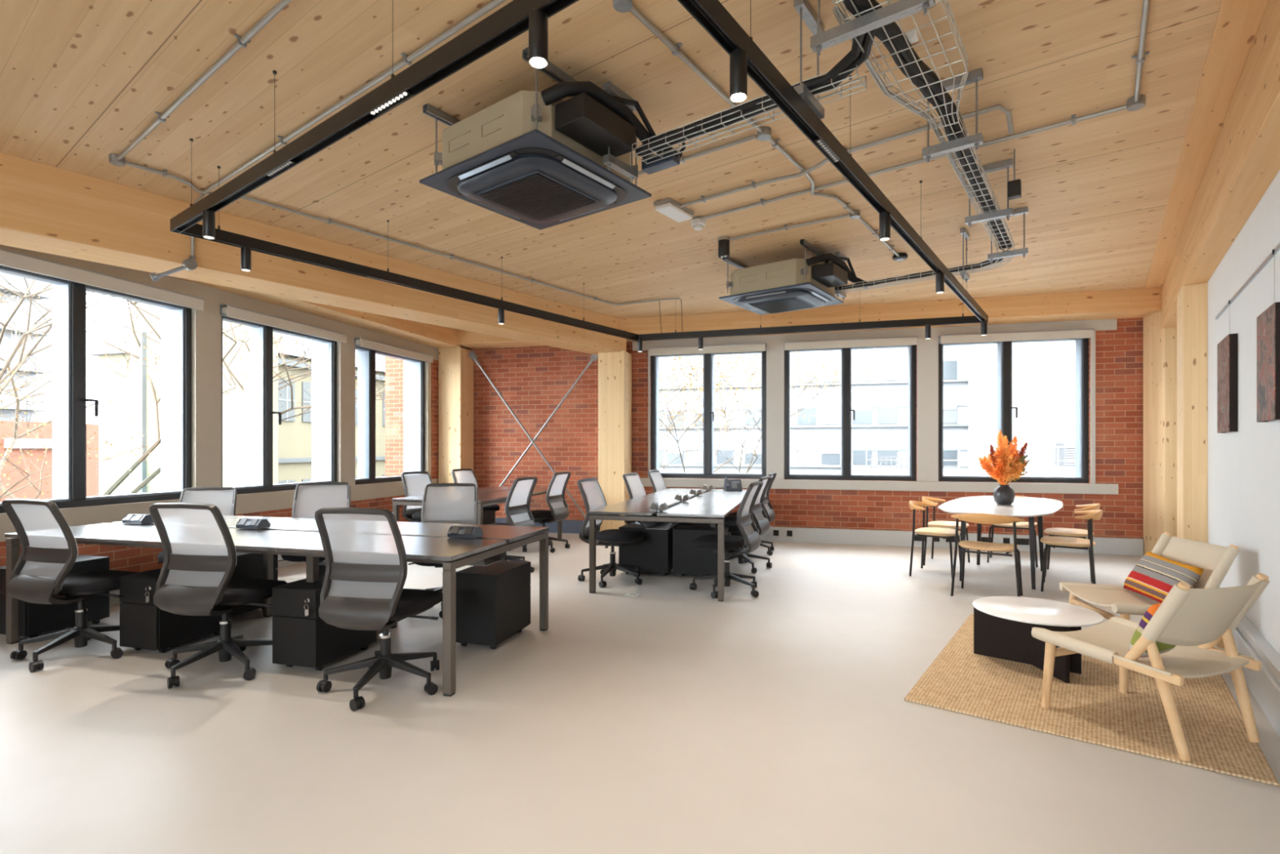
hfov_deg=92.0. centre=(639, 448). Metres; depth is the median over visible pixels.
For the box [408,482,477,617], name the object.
chair
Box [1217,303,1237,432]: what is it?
painting
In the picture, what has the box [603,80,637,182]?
hanger
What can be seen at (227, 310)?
roller blind
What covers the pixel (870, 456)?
roof railing
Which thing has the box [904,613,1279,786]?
rug
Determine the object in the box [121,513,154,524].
unit
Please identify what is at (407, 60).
conduit
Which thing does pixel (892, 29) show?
cable bundle
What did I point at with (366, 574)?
chair
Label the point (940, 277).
spotlight
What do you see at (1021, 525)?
dining chair
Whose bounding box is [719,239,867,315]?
air conditioner
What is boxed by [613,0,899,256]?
conduit
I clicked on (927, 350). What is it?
trim
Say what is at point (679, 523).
drawer pedestal
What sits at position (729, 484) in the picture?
desk phone
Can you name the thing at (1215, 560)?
sling chair
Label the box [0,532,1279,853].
floor
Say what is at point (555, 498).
chair
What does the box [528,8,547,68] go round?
spotlight
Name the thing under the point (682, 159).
conduit
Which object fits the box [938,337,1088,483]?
window
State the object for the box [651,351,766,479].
window
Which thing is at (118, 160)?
conduit
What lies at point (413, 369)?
window
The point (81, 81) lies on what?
ceiling
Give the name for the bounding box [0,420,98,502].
brick building
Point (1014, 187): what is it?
box
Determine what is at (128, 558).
brick wall
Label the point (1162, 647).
cushion
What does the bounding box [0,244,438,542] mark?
wall
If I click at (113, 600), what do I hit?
baseboard
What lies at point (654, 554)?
drawer pedestal
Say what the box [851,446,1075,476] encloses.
terrace
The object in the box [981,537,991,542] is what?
wall socket
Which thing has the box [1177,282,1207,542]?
column
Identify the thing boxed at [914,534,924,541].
wall socket
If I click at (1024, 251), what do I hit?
hanger
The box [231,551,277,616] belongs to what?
drawer pedestal
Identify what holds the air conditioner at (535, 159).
attached to the ceiling
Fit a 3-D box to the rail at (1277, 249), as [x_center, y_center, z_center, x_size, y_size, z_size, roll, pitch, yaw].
[3.380,-0.994,3.355,0.020,0.023,3.420,0,0,37]
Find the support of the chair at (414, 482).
on the floor
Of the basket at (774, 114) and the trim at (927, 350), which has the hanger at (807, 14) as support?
the basket at (774, 114)
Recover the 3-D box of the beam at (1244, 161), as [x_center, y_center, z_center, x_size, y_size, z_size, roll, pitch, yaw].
[2.106,-1.615,1.767,0.158,0.470,13.350,0,0,37]
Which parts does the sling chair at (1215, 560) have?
leg, cross rail, leg, post, leg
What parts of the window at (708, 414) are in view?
handle, glass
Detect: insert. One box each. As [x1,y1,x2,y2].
[265,158,295,177]
[368,88,411,115]
[813,135,839,162]
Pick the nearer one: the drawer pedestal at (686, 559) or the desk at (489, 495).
the drawer pedestal at (686, 559)
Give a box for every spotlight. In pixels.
[202,208,215,239]
[240,246,251,271]
[497,307,504,324]
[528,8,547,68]
[637,337,642,351]
[697,336,702,349]
[717,235,729,258]
[729,46,746,102]
[879,208,890,240]
[924,324,930,339]
[935,270,944,293]
[980,319,986,335]
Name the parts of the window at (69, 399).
handle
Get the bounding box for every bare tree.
[0,275,385,498]
[0,280,130,478]
[0,371,155,502]
[658,347,907,473]
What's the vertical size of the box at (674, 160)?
0.068 m
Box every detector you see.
[690,215,706,230]
[892,253,907,261]
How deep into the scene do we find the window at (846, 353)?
8.51 m
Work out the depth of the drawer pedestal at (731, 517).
7.29 m
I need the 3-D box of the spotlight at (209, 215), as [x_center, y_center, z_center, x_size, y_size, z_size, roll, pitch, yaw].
[-2.465,-1.290,3.536,0.060,0.171,0.060,0,0,15]
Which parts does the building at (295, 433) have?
cornice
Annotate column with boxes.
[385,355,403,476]
[438,346,473,483]
[598,350,631,531]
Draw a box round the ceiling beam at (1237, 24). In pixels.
[1144,0,1269,288]
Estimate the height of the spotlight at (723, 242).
0.167 m
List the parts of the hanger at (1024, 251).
threaded rod, threaded rod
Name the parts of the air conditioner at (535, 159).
hanging rod, panel, hanging rod, casing, hanging rod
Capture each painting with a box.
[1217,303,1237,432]
[1256,253,1279,422]
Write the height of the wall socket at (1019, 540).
0.080 m
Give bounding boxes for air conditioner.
[419,47,682,230]
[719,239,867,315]
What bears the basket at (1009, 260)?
on the hanger at (964, 233)
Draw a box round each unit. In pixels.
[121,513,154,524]
[235,517,270,528]
[447,525,483,538]
[1055,443,1075,466]
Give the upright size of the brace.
2.601 m
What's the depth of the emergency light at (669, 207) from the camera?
4.67 m
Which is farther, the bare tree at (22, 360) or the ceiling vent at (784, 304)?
the bare tree at (22, 360)
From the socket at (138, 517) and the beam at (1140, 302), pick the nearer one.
the socket at (138, 517)
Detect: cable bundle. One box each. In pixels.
[635,28,876,159]
[832,6,974,199]
[835,249,1008,289]
[843,0,1012,249]
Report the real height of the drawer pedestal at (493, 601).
0.490 m
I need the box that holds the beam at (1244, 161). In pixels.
[1160,0,1279,328]
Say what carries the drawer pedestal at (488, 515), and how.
on the floor
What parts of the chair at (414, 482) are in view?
seat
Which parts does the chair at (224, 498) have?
seat, frame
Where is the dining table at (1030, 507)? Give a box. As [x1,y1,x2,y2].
[937,495,1062,589]
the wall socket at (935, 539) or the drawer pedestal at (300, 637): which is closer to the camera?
the drawer pedestal at (300, 637)
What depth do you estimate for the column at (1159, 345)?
7.21 m
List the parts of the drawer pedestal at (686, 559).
drawer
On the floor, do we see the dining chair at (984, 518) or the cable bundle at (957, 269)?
the dining chair at (984, 518)
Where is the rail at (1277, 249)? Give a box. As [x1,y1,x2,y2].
[1215,243,1279,319]
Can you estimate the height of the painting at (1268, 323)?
0.845 m
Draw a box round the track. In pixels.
[169,0,987,341]
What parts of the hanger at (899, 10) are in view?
threaded rod, threaded rod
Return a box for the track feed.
[658,297,682,333]
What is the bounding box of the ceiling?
[0,0,1222,318]
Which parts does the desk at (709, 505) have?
leg, rail, leg, leg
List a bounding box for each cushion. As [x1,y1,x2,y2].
[1123,551,1204,602]
[1128,602,1176,657]
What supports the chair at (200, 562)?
on the floor
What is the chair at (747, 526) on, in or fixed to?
on the floor
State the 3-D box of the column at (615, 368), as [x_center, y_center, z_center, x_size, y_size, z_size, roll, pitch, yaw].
[-0.363,-0.050,9.075,0.395,2.700,0.400,0,0,15]
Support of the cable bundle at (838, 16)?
attached to the basket at (947, 4)
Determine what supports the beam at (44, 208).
attached to the wall at (206, 324)
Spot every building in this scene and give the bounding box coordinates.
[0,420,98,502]
[86,319,385,495]
[130,301,278,493]
[384,345,968,474]
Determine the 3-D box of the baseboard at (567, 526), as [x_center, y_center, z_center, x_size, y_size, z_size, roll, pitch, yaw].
[-1.577,1.200,9.634,2.230,0.200,0.040,0,0,15]
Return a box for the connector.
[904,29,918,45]
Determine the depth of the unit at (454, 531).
3.88 m
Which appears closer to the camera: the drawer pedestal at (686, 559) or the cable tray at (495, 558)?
the cable tray at (495, 558)
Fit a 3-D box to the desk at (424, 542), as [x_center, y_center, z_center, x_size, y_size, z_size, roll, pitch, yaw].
[-2.439,0.932,4.282,3.357,0.735,1.270,0,0,15]
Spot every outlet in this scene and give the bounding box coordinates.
[452,151,519,180]
[554,154,621,190]
[741,288,790,298]
[808,290,831,301]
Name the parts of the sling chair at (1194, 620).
leg, cross rail, leg, rail, post, leg, rail, post, leg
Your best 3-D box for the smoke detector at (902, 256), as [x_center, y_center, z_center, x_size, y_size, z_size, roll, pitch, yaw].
[2.485,-1.823,5.907,0.140,0.055,0.140,0,0,37]
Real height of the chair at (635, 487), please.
1.003 m
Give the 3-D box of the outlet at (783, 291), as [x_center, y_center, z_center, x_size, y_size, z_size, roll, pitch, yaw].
[1.170,-1.440,5.767,0.480,0.006,0.040,0,0,37]
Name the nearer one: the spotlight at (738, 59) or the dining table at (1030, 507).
the spotlight at (738, 59)
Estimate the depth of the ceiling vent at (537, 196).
3.42 m
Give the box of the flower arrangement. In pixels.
[977,429,1030,484]
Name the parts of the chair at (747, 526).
seat, frame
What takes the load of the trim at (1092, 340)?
attached to the wall at (533, 381)
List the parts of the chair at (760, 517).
seat, frame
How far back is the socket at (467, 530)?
3.87 m
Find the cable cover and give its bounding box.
[661,502,677,511]
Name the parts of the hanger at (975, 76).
threaded rod, threaded rod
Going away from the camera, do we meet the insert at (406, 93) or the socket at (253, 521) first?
the insert at (406, 93)
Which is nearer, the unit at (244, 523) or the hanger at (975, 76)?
the hanger at (975, 76)
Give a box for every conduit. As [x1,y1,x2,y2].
[108,0,292,166]
[125,160,659,305]
[189,193,204,259]
[204,0,506,192]
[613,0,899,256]
[638,133,756,175]
[679,104,1013,208]
[699,104,1126,220]
[728,213,849,240]
[1126,0,1150,111]
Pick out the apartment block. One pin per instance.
(1043, 373)
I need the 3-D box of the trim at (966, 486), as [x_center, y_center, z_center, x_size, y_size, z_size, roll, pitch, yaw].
[2.881,0.501,8.421,6.210,0.128,0.035,0,0,15]
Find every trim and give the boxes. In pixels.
[170,275,460,348]
[431,359,438,479]
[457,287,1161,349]
[632,318,1116,481]
[640,477,1118,494]
[648,330,1095,483]
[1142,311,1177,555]
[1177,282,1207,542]
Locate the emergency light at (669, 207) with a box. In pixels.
[653,197,693,222]
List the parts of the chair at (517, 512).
seat, frame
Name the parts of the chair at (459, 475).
frame, seat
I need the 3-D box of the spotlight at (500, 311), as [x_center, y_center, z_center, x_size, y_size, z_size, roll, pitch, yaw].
[-1.342,-1.290,5.979,0.060,0.171,0.060,0,0,15]
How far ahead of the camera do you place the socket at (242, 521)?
4.33 m
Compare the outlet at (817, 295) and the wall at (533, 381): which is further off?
the wall at (533, 381)
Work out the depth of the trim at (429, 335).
7.76 m
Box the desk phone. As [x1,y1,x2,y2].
[723,476,742,490]
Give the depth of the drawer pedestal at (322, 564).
4.29 m
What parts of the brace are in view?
rod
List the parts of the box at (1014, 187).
rod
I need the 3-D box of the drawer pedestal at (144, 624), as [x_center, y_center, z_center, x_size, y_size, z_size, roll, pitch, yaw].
[-3.094,1.055,4.124,0.310,0.490,0.550,0,0,15]
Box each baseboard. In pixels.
[109,554,305,606]
[495,517,584,533]
[758,526,1143,555]
[1218,586,1279,737]
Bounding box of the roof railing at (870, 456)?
[870,456,907,470]
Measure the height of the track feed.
0.413 m
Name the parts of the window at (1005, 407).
glass, handle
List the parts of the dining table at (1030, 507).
leg, leg, leg, leg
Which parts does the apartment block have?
panel, panel, panel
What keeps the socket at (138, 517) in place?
attached to the unit at (132, 518)
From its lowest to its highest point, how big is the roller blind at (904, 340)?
0.115 m
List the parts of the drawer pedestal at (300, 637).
drawer, drawer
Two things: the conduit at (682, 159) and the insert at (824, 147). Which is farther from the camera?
the conduit at (682, 159)
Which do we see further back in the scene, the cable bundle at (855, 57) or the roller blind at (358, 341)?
the roller blind at (358, 341)
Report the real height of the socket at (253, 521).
0.040 m
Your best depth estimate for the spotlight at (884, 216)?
3.54 m
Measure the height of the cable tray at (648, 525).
0.113 m
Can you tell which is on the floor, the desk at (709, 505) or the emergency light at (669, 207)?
the desk at (709, 505)
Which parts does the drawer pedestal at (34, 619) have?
drawer, drawer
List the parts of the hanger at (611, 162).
threaded rod, threaded rod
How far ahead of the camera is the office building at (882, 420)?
22.95 m
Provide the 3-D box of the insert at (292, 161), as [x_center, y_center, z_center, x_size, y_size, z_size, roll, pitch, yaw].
[-1.752,-1.366,3.003,0.260,0.022,0.033,0,0,37]
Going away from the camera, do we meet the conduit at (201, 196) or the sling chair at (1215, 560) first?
the sling chair at (1215, 560)
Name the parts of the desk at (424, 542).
leg, rail, leg, leg, leg, rail, leg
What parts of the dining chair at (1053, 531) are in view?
seat, backrest, leg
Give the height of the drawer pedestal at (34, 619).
0.490 m
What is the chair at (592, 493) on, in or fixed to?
on the floor
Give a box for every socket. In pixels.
[124,514,133,519]
[133,514,142,520]
[238,518,248,524]
[248,518,258,524]
[449,526,460,533]
[463,526,473,533]
[773,529,778,535]
[786,530,792,536]
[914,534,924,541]
[933,537,939,541]
[946,536,955,542]
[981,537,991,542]
[1003,537,1009,543]
[1016,537,1029,544]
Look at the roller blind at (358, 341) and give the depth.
8.49 m
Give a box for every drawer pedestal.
[0,555,109,638]
[120,568,231,653]
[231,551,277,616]
[272,573,377,670]
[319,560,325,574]
[455,560,530,648]
[483,510,494,524]
[618,523,674,576]
[672,524,730,577]
[674,516,693,528]
[693,515,737,534]
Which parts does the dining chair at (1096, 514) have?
seat, backrest, leg, leg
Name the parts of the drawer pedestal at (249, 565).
drawer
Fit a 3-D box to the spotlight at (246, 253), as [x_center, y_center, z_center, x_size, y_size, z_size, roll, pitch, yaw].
[-2.667,-1.290,4.185,0.060,0.171,0.060,0,0,15]
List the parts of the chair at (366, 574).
frame, seat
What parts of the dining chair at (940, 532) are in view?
leg, leg, backrest, seat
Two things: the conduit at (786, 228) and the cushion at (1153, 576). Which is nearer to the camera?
the cushion at (1153, 576)
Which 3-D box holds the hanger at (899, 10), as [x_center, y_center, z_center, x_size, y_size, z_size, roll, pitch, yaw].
[0.816,-1.657,2.198,0.420,0.384,0.040,0,0,37]
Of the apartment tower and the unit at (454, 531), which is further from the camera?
the apartment tower
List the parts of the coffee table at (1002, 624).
panel, panel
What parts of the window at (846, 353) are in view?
handle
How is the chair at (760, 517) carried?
on the floor
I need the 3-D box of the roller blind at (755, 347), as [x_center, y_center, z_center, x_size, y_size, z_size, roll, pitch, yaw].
[0.951,-1.417,8.898,1.695,0.115,0.085,0,0,15]
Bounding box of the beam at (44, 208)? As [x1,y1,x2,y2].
[0,152,626,355]
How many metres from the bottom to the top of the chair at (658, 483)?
1.003 m
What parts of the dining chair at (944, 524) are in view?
leg, leg, backrest, seat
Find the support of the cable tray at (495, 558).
on the desk at (424, 542)
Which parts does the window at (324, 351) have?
handle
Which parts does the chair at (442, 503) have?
seat, frame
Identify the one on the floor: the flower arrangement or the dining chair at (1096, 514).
the dining chair at (1096, 514)
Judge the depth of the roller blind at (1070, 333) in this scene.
7.81 m
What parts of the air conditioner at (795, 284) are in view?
hanging rod, panel, casing, hanging rod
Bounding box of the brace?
[467,350,598,518]
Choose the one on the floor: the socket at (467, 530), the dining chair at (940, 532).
the dining chair at (940, 532)
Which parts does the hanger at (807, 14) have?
threaded rod, threaded rod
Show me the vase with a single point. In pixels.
(1004, 495)
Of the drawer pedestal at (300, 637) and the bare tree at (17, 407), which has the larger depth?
the bare tree at (17, 407)
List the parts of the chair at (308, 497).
seat, frame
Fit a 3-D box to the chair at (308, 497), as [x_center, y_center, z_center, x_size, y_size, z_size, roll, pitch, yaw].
[-2.711,0.798,5.246,0.631,1.003,0.646,0,0,-24]
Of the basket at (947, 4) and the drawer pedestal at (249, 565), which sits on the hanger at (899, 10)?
the basket at (947, 4)
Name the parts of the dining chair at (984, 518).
leg, seat rail, seat, backrest, leg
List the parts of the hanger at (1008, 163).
threaded rod, threaded rod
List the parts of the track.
conductor rail, conductor rail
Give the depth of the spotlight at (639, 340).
7.67 m
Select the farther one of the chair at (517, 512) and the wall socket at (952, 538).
the wall socket at (952, 538)
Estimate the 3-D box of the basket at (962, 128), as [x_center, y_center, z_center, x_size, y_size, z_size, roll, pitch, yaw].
[2.173,-1.568,3.913,0.120,0.058,2.376,0,0,37]
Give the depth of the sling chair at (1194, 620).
2.71 m
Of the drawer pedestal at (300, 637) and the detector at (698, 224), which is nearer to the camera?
the drawer pedestal at (300, 637)
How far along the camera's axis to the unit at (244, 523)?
4.32 m
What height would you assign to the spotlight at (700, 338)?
0.171 m
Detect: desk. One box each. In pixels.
[4,515,549,696]
[391,486,561,551]
[588,488,746,601]
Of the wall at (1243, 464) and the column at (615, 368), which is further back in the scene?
the column at (615, 368)
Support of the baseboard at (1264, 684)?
attached to the wall at (1243, 464)
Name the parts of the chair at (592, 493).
frame, seat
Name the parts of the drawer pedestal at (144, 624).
drawer, drawer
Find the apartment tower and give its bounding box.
[0,272,52,422]
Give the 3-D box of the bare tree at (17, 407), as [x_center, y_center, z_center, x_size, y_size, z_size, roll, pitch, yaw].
[-22.219,-0.279,20.146,14.882,16.165,21.272,0,0,-28]
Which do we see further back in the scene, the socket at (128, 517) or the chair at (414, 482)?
the chair at (414, 482)
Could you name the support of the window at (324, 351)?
in the wall at (206, 324)
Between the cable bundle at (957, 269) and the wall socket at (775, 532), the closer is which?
the cable bundle at (957, 269)
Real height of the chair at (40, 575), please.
1.003 m
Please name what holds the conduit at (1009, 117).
attached to the ceiling
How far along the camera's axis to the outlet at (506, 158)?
3.14 m
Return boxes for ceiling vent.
[479,173,595,219]
[750,297,812,311]
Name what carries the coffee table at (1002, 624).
on the rug
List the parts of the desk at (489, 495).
leg, rail, leg, leg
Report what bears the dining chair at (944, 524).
on the floor
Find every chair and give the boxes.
[1,498,137,671]
[149,502,287,688]
[157,486,236,563]
[277,481,351,563]
[314,506,442,711]
[400,471,432,522]
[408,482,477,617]
[451,468,499,511]
[486,476,537,572]
[521,471,570,552]
[577,477,646,587]
[622,472,645,524]
[647,469,666,492]
[688,480,763,598]
[715,475,772,573]
[728,471,776,555]
[909,500,960,577]
[921,496,969,565]
[950,513,1025,596]
[986,495,1039,567]
[1031,573,1269,760]
[1040,509,1102,591]
[1044,502,1100,582]
[1059,532,1239,673]
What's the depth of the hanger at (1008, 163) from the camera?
4.01 m
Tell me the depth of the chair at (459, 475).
9.04 m
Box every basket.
[631,65,866,164]
[831,0,968,130]
[841,251,1013,293]
[933,111,1014,252]
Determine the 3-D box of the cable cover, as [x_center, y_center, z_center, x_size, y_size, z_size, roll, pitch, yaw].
[0.283,0.561,5.981,0.022,0.028,0.710,0,0,15]
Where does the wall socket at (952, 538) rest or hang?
attached to the wall at (533, 381)
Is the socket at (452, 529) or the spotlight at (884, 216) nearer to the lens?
the spotlight at (884, 216)
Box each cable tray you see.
[104,544,503,565]
[483,500,506,506]
[639,513,689,529]
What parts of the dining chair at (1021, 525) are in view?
leg, seat rail, seat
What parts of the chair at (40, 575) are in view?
frame, seat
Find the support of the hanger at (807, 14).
hanging from the ceiling
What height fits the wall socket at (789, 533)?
0.080 m
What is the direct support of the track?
hanging from the ceiling
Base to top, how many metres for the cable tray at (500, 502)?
0.113 m
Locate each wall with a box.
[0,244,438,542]
[0,494,410,572]
[460,317,1142,538]
[1207,169,1279,655]
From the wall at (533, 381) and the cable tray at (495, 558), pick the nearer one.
the cable tray at (495, 558)
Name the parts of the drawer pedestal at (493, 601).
drawer, drawer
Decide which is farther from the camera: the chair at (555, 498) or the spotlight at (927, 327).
the chair at (555, 498)
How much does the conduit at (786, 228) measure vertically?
0.037 m
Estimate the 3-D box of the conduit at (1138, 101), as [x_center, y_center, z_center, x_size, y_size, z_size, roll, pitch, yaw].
[1.951,-1.826,2.368,0.080,0.048,2.330,0,0,37]
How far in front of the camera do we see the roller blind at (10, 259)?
4.95 m
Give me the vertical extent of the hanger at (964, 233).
0.424 m
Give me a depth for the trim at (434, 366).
9.59 m
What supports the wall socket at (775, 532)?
attached to the wall at (533, 381)
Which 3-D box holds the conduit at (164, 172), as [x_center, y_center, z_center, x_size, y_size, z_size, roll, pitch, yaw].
[-1.730,-1.829,5.983,0.600,0.037,5.094,0,0,44]
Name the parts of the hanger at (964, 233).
threaded rod, threaded rod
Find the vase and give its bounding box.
[993,484,1014,505]
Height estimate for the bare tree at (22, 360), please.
16.071 m
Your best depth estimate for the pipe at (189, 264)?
4.60 m
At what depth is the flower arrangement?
6.11 m
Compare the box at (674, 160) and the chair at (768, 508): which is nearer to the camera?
the box at (674, 160)
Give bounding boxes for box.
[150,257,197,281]
[641,140,685,174]
[1007,148,1021,199]
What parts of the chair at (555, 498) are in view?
seat, frame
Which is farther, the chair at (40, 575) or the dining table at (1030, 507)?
the dining table at (1030, 507)
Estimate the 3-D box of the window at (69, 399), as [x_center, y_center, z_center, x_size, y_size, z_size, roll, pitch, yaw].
[-4.660,-0.453,4.984,0.426,1.845,1.925,0,0,15]
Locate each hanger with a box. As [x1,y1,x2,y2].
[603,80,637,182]
[794,0,824,119]
[810,0,934,57]
[835,252,846,300]
[922,67,982,162]
[960,226,969,283]
[964,158,1013,227]
[987,206,1028,262]
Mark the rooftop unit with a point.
(1064, 454)
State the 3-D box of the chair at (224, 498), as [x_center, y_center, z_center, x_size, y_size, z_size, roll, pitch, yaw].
[-3.926,0.829,5.490,0.647,0.943,0.660,0,0,-17]
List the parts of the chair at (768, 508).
seat, frame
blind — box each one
[0,248,204,311]
[219,304,347,343]
[354,337,433,363]
[648,342,766,355]
[783,336,918,350]
[938,328,1093,343]
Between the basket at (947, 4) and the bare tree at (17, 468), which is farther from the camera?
the bare tree at (17, 468)
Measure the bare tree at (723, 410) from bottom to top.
11.968 m
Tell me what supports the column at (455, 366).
attached to the wall at (533, 381)
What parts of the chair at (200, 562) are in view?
frame, seat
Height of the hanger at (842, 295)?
0.424 m
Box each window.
[0,265,191,513]
[221,315,337,493]
[355,345,424,484]
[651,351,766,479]
[784,345,915,480]
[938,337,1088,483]
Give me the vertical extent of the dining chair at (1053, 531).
0.751 m
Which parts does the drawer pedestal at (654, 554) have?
drawer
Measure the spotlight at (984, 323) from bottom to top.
0.171 m
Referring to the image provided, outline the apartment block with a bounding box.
[967,340,1075,469]
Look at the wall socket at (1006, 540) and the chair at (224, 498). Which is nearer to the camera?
the chair at (224, 498)
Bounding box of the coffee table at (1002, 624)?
[972,595,1103,683]
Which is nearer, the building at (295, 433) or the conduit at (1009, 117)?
the conduit at (1009, 117)

